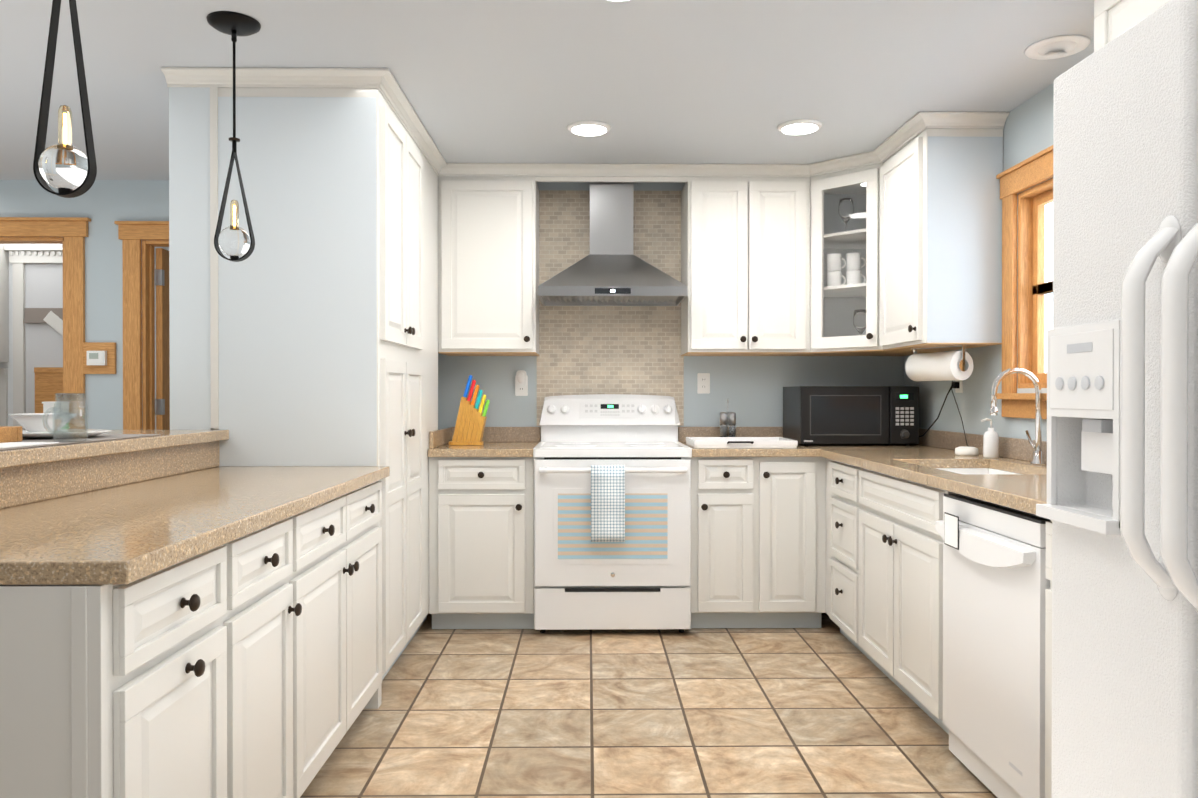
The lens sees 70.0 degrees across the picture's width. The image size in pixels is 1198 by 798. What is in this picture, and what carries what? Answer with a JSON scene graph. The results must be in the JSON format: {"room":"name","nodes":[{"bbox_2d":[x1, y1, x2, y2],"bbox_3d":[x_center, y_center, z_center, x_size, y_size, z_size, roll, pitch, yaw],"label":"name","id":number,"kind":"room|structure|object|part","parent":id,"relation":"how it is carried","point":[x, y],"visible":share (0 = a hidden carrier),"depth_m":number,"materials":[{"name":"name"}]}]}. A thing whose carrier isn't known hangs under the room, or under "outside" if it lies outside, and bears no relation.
{"room":"kitchen","nodes":[
{"label":"kitchen","id":0,"kind":"room"},
{"bbox_2d":[0,244,8,361],"bbox_3d":[-4.292,-0.680,5.530,0.700,0.870,0.360,0,0,-1],"label":"upper cabinet","id":1,"kind":"object","parent":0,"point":[4,308],"visible":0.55,"depth_m":5.67,"materials":[{"name":"white paint"}]},
{"bbox_2d":[4,244,62,429],"bbox_3d":[-3.494,0.054,5.701,0.900,2.159,0.050,0,0,-1],"label":"doorway","id":2,"kind":"structure","parent":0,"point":[37,325],"depth_m":5.70,"materials":[{"name":"white paint"}]},
{"bbox_2d":[0,87,226,429],"bbox_3d":[-1.506,-0.026,3.047,0.150,2.350,3.390,0,0,-1],"label":"wall","id":3,"kind":"structure","parent":0,"point":[182,200],"depth_m":3.15,"materials":[{"name":"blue paint"}]},
{"bbox_2d":[0,368,7,425],"bbox_3d":[-4.300,0.464,5.703,0.690,1.339,0.030,0,0,-1],"label":"trim","id":4,"kind":"structure","parent":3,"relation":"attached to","point":[3,396],"depth_m":5.70,"materials":[{"name":"white paint"}]},
{"bbox_2d":[83,342,115,373],"bbox_3d":[-2.762,-0.225,4.711,0.180,0.174,0.047,0,0,-1],"label":"thermostat","id":5,"kind":"object","parent":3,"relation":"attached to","point":[99,357],"visible":1,"depth_m":4.71,"materials":[{"name":"brown wood"}]},
{"bbox_2d":[154,248,169,429],"bbox_3d":[-2.490,0.136,5.191,0.106,1.978,0.750,0,0,-1],"label":"wood door","id":6,"kind":"structure","parent":3,"relation":"in","point":[162,399],"depth_m":4.83,"materials":[{"name":"brown wood"}]},
{"bbox_2d":[0,0,1093,179],"bbox_3d":[-2.372,-1.222,2.335,8.420,0.050,9.200,0,0,-1],"label":"ceiling","id":7,"kind":"structure","parent":0,"point":[651,81],"depth_m":3.08,"materials":[{"name":"grey paint"}]},
{"bbox_2d":[33,0,96,197],"bbox_3d":[-1.145,-0.814,1.832,0.160,0.759,0.160,0,0,-1],"label":"pendant light","id":8,"kind":"object","parent":7,"relation":"hanging from","point":[65,167],"visible":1,"depth_m":1.82,"materials":[{"name":"black metal"}]},
{"bbox_2d":[206,11,260,261],"bbox_3d":[-1.161,-0.819,2.722,0.160,0.759,0.160,0,0,-1],"label":"pendant light","id":9,"kind":"object","parent":7,"relation":"hanging from","point":[234,241],"visible":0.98,"depth_m":2.71,"materials":[{"name":"black metal"}]},
{"bbox_2d":[567,121,610,135],"bbox_3d":[-0.044,-1.197,3.794,0.196,0.014,0.196,0,0,-1],"label":"recessed light","id":10,"kind":"object","parent":7,"relation":"in","point":[588,128],"visible":0.96,"depth_m":3.76,"materials":[{"name":"white plastic"}]},
{"bbox_2d":[777,119,821,134],"bbox_3d":[0.886,-1.197,3.776,0.196,0.014,0.196,0,0,-1],"label":"recessed light","id":11,"kind":"object","parent":7,"relation":"in","point":[799,127],"visible":1,"depth_m":3.75,"materials":[{"name":"white"}]},
{"bbox_2d":[1024,35,1090,59],"bbox_3d":[1.561,-1.200,2.914,0.200,0.078,0.200,0,0,-1],"label":"recessed light","id":12,"kind":"object","parent":7,"relation":"in","point":[1056,47],"visible":0.94,"depth_m":2.88,"materials":[{"name":"white"}]},
{"bbox_2d":[300,613,996,797],"bbox_3d":[-2.372,1.178,2.348,8.420,0.050,9.200,0,0,-1],"label":"floor","id":13,"kind":"structure","parent":0,"point":[828,709],"depth_m":3.03,"materials":[{"name":"tile"}]},
{"bbox_2d":[0,533,251,797],"bbox_3d":[-1.088,0.726,1.616,0.620,0.860,0.510,0,0,-1],"label":"base cabinet","id":14,"kind":"object","parent":13,"relation":"on","point":[249,665],"depth_m":1.43,"materials":[{"name":"white paint"}]},
{"bbox_2d":[0,430,389,584],"bbox_3d":[-1.301,0.204,2.234,1.080,0.174,1.837,0,0,-1],"label":"countertop","id":15,"kind":"structure","parent":14,"relation":"on","point":[119,511],"depth_m":2.06,"materials":[{"name":"beige stone"}]},
{"bbox_2d":[0,434,160,449],"bbox_3d":[-1.602,0.113,2.301,0.440,0.006,0.800,0,0,-1],"label":"placemat","id":16,"kind":"object","parent":15,"relation":"on","point":[26,442],"visible":0.64,"depth_m":2.33,"materials":[{"name":"grey"}]},
{"bbox_2d":[0,426,21,442],"bbox_3d":[-1.680,0.093,2.135,0.300,0.040,0.270,0,0,-1],"label":"wood tray","id":17,"kind":"object","parent":16,"relation":"on","point":[10,433],"visible":1,"depth_m":2.23,"materials":[{"name":"brown wood"}]},
{"bbox_2d":[42,402,68,428],"bbox_3d":[-1.689,0.059,2.660,0.061,0.102,0.046,0,0,-1],"label":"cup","id":18,"kind":"object","parent":16,"relation":"on","point":[47,406],"visible":0.21,"depth_m":2.64,"materials":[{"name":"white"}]},
{"bbox_2d":[8,413,111,438],"bbox_3d":[-1.564,0.077,2.472,0.270,0.070,0.270,0,0,-1],"label":"plate","id":19,"kind":"object","parent":16,"relation":"on","point":[32,425],"visible":0.54,"depth_m":2.39,"materials":[{"name":"white ceramic"}]},
{"bbox_2d":[42,393,87,441],"bbox_3d":[-1.428,0.049,2.283,0.115,0.128,0.082,0,0,-1],"label":"mug","id":20,"kind":"object","parent":16,"relation":"on","point":[68,412],"visible":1,"depth_m":2.27,"materials":[{"name":"clear glass"}]},
{"bbox_2d":[252,508,311,797],"bbox_3d":[-1.093,0.724,2.005,0.620,0.860,0.532,0,0,-1],"label":"base cabinet","id":21,"kind":"object","parent":13,"relation":"on","point":[282,550],"depth_m":2.14,"materials":[{"name":"white paint"}]},
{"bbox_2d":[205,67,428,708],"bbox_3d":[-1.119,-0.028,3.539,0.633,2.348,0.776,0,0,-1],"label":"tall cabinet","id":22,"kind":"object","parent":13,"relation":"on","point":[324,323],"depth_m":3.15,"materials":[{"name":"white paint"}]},
{"bbox_2d":[429,139,444,431],"bbox_3d":[-1.123,-0.032,4.176,0.625,2.348,0.498,0,0,-1],"label":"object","id":23,"kind":"object","parent":22,"relation":"attached to","point":[436,163],"depth_m":4.30,"materials":[{"name":"white paint"}]},
{"bbox_2d":[312,481,381,779],"bbox_3d":[-1.101,0.721,2.648,0.620,0.860,1.018,0,0,-1],"label":"base cabinet","id":24,"kind":"object","parent":13,"relation":"on","point":[347,536],"depth_m":2.66,"materials":[{"name":"white paint"}]},
{"bbox_2d":[429,457,533,628],"bbox_3d":[-0.577,0.711,4.442,0.509,0.859,0.648,0,0,-1],"label":"base cabinet","id":25,"kind":"object","parent":13,"relation":"on","point":[481,542],"visible":0.98,"depth_m":4.15,"materials":[{"name":"white paint"}]},
{"bbox_2d":[428,427,539,456],"bbox_3d":[-0.576,0.218,4.445,0.508,0.123,0.636,0,0,-1],"label":"countertop","id":26,"kind":"structure","parent":25,"relation":"on","point":[511,441],"depth_m":4.37,"materials":[{"name":"beige stone"}]},
{"bbox_2d":[449,375,489,444],"bbox_3d":[-0.678,0.057,4.483,0.212,0.366,0.110,0,0,-1],"label":"knife block","id":27,"kind":"object","parent":26,"relation":"on","point":[470,423],"visible":1,"depth_m":4.44,"materials":[{"name":"brown wood"}]},
{"bbox_2d":[533,394,691,632],"bbox_3d":[0.062,0.558,4.401,0.768,1.165,0.729,0,0,-1],"label":"range","id":28,"kind":"object","parent":13,"relation":"on","point":[639,577],"visible":1,"depth_m":4.11,"materials":[{"name":"white metal"}]},
{"bbox_2d":[591,465,624,541],"bbox_3d":[0.042,0.493,4.050,0.160,0.361,0.052,0,0,-1],"label":"dish towel","id":29,"kind":"object","parent":28,"relation":"hanging from","point":[607,503],"visible":1,"depth_m":4.03,"materials":[{"name":"white fabric"}]},
{"bbox_2d":[691,457,774,627],"bbox_3d":[0.638,0.711,4.472,0.386,0.860,0.618,0,0,-1],"label":"base cabinet","id":30,"kind":"object","parent":13,"relation":"on","point":[758,542],"depth_m":4.17,"materials":[{"name":"white paint"}]},
{"bbox_2d":[678,427,813,456],"bbox_3d":[0.745,0.218,4.460,0.600,0.123,0.640,0,0,-1],"label":"countertop","id":31,"kind":"structure","parent":30,"relation":"on","point":[801,450],"depth_m":4.19,"materials":[{"name":"beige stone"}]},
{"bbox_2d":[720,399,735,436],"bbox_3d":[0.704,0.118,4.671,0.100,0.242,0.056,0,0,-1],"label":"salt","id":32,"kind":"object","parent":31,"relation":"on","point":[724,424],"visible":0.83,"depth_m":4.66,"materials":[{"name":"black metal"}]},
{"bbox_2d":[686,437,797,447],"bbox_3d":[0.722,0.223,4.396,0.510,0.036,0.417,0,0,-1],"label":"serving tray","id":33,"kind":"object","parent":31,"relation":"on","point":[737,442],"visible":1,"depth_m":4.21,"materials":[{"name":"white"}]},
{"bbox_2d":[775,457,818,627],"bbox_3d":[0.874,0.711,4.475,0.358,0.860,0.618,0,0,-1],"label":"base cabinet","id":34,"kind":"object","parent":13,"relation":"on","point":[796,478],"depth_m":4.17,"materials":[{"name":"white paint"}]},
{"bbox_2d":[819,457,825,627],"bbox_3d":[1.354,0.711,4.481,0.706,0.860,0.618,0,0,-1],"label":"base cabinet","id":35,"kind":"object","parent":13,"relation":"on","point":[822,461],"depth_m":4.19,"materials":[{"name":"white paint"}]},
{"bbox_2d":[826,458,956,677],"bbox_3d":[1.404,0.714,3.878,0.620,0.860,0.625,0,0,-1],"label":"base cabinet","id":36,"kind":"object","parent":13,"relation":"on","point":[884,575],"depth_m":3.28,"materials":[{"name":"white paint"}]},
{"bbox_2d":[935,494,1050,797],"bbox_3d":[1.393,0.729,2.462,0.637,0.845,0.592,0,0,-1],"label":"dishwasher","id":37,"kind":"object","parent":13,"relation":"on","point":[996,583],"visible":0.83,"depth_m":2.39,"materials":[{"name":"white metal"}]},
{"bbox_2d":[1045,520,1051,797],"bbox_3d":[1.428,0.725,1.892,0.620,0.860,0.529,0,0,-1],"label":"base cabinet","id":38,"kind":"object","parent":13,"relation":"on","point":[1048,592],"depth_m":2.12,"materials":[{"name":"white paint"}]},
{"bbox_2d":[814,428,1046,514],"bbox_3d":[1.393,0.312,3.207,0.664,0.297,3.163,0,0,-1],"label":"countertop","id":39,"kind":"structure","parent":38,"relation":"on","point":[1010,476],"depth_m":3.43,"materials":[{"name":"beige stone"}]},
{"bbox_2d":[783,386,918,445],"bbox_3d":[1.328,0.087,4.545,0.605,0.306,0.426,0,0,-1],"label":"microwave oven","id":40,"kind":"object","parent":39,"relation":"on","point":[850,414],"visible":0.98,"depth_m":4.35,"materials":[{"name":"black plastic"}]},
{"bbox_2d":[919,381,968,446],"bbox_3d":[1.648,0.065,4.222,0.069,0.336,0.942,0,0,-1],"label":"power cord","id":41,"kind":"object","parent":39,"relation":"on","point":[940,412],"visible":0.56,"depth_m":4.09,"materials":[{"name":"black plastic"}]},
{"bbox_2d":[955,446,978,455],"bbox_3d":[1.601,0.226,3.722,0.096,0.036,0.095,0,0,-1],"label":"soap dish","id":42,"kind":"object","parent":39,"relation":"on","point":[965,451],"visible":1,"depth_m":3.69,"materials":[{"name":"white ceramic"}]},
{"bbox_2d":[981,418,998,457],"bbox_3d":[1.637,0.163,3.582,0.072,0.165,0.060,0,0,-1],"label":"soap dispenser","id":43,"kind":"object","parent":39,"relation":"on","point":[990,442],"visible":1,"depth_m":3.56,"materials":[{"name":"white"}]},
{"bbox_2d":[990,368,1045,464],"bbox_3d":[1.583,0.064,3.275,0.211,0.366,0.141,0,0,-1],"label":"sink faucet","id":44,"kind":"object","parent":39,"relation":"on","point":[1038,456],"visible":1,"depth_m":3.22,"materials":[{"name":"silver metal"}]},
{"bbox_2d":[1036,0,1197,797],"bbox_3d":[1.255,0.276,1.150,0.946,1.764,0.923,0,0,-1],"label":"refrigerator","id":45,"kind":"object","parent":13,"relation":"on","point":[1096,370],"depth_m":1.36,"materials":[{"name":"white metal"}]},
{"bbox_3d":[0.888,0.228,1.417,0.088,1.640,0.378,0,0,-1],"label":"refrigerator door","id":46,"kind":"part","parent":45,"relation":"part of","materials":[{"name":"white metal"}]},
{"bbox_2d":[438,182,899,440],"bbox_3d":[-2.403,-0.035,4.788,8.420,2.350,0.106,0,0,-1],"label":"wall","id":47,"kind":"structure","parent":0,"point":[610,349],"depth_m":4.77,"materials":[{"name":"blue paint"}]},
{"bbox_2d":[438,176,538,355],"bbox_3d":[-0.583,-0.696,4.569,0.505,0.916,0.378,0,0,-1],"label":"upper cabinet","id":48,"kind":"object","parent":47,"relation":"attached to","point":[488,261],"visible":1,"depth_m":4.41,"materials":[{"name":"white paint"}]},
{"bbox_2d":[515,370,527,395],"bbox_3d":[-0.431,-0.088,4.744,0.070,0.142,0.042,0,0,-1],"label":"electrical outlet","id":49,"kind":"object","parent":47,"relation":"attached to","point":[521,382],"visible":1,"depth_m":4.74,"materials":[{"name":"white plastic"}]},
{"bbox_2d":[536,176,687,182],"bbox_3d":[0.067,-1.141,4.446,0.788,0.025,0.020,0,0,-1],"label":"valance","id":50,"kind":"object","parent":47,"relation":"attached to","point":[619,179],"visible":1,"depth_m":4.44,"materials":[{"name":"white paint"}]},
{"bbox_2d":[538,182,687,305],"bbox_3d":[0.066,-0.833,4.512,0.750,0.632,0.495,0,0,-1],"label":"range hood","id":51,"kind":"object","parent":47,"relation":"attached to","point":[610,269],"visible":1,"depth_m":4.46,"materials":[{"name":"silver metal"}]},
{"bbox_2d":[697,373,709,393],"bbox_3d":[0.585,-0.087,4.773,0.070,0.114,0.008,0,0,-1],"label":"electrical outlet","id":52,"kind":"object","parent":47,"relation":"attached to","point":[703,383],"visible":1,"depth_m":4.77,"materials":[{"name":"white plastic"}]},
{"bbox_2d":[681,177,809,355],"bbox_3d":[0.779,-0.696,4.586,0.638,0.916,0.378,0,0,-1],"label":"upper cabinet","id":53,"kind":"object","parent":47,"relation":"attached to","point":[745,260],"visible":1,"depth_m":4.43,"materials":[{"name":"white paint"}]},
{"bbox_2d":[798,163,941,355],"bbox_3d":[1.405,-0.696,4.474,0.609,0.916,0.618,0,0,-1],"label":"upper cabinet","id":54,"kind":"object","parent":47,"relation":"attached to","point":[834,331],"visible":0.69,"depth_m":4.39,"materials":[{"name":"white paint"}]},
{"bbox_2d":[838,198,865,334],"bbox_3d":[1.331,-0.657,4.474,0.164,0.788,0.080,0,0,44],"label":"glasses","id":55,"kind":"object","parent":54,"relation":"in","point":[862,313],"depth_m":4.46,"materials":[{"name":"clear glass"}]},
{"bbox_2d":[900,83,1053,440],"bbox_3d":[1.801,-0.016,1.288,0.100,2.350,6.990,0,0,-1],"label":"wall","id":56,"kind":"structure","parent":0,"point":[1028,128],"depth_m":3.73,"materials":[{"name":"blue paint"}]},
{"bbox_2d":[439,112,1008,176],"bbox_3d":[0.444,-1.178,4.003,2.542,0.054,0.874,0,0,-1],"label":"crown molding","id":57,"kind":"structure","parent":56,"relation":"attached to","point":[918,123],"depth_m":4.39,"materials":[{"name":"white paint"}]},
{"bbox_2d":[880,129,1002,350],"bbox_3d":[1.527,-0.693,3.905,0.378,0.916,0.540,0,0,-1],"label":"upper cabinet","id":58,"kind":"object","parent":56,"relation":"attached to","point":[940,242],"visible":0.94,"depth_m":3.64,"materials":[{"name":"white paint"}]},
{"bbox_2d":[905,345,972,380],"bbox_3d":[1.517,-0.157,3.820,0.128,0.152,0.306,0,0,-21],"label":"paper towel holder","id":59,"kind":"object","parent":58,"relation":"attached to","point":[946,366],"visible":1,"depth_m":3.75,"materials":[{"name":"white paper"}]},
{"bbox_2d":[952,380,962,392],"bbox_3d":[1.695,-0.087,4.067,0.040,0.114,0.070,0,0,-1],"label":"outlet","id":60,"kind":"object","parent":56,"relation":"attached to","point":[957,385],"visible":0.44,"depth_m":4.05,"materials":[{"name":"white plastic"}]},
{"bbox_2d":[996,145,1052,418],"bbox_3d":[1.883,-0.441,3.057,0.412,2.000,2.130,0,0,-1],"label":"window","id":61,"kind":"structure","parent":56,"relation":"in","point":[1035,263],"depth_m":3.50,"materials":[{"name":"brown wood"}]},
{"bbox_2d":[1094,0,1170,51],"bbox_3d":[1.554,-0.927,1.577,0.382,0.528,1.784,0,0,-1],"label":"upper cabinet","id":62,"kind":"object","parent":56,"relation":"attached to","point":[1113,19],"visible":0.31,"depth_m":2.30,"materials":[{"name":"white paint"}]}
]}

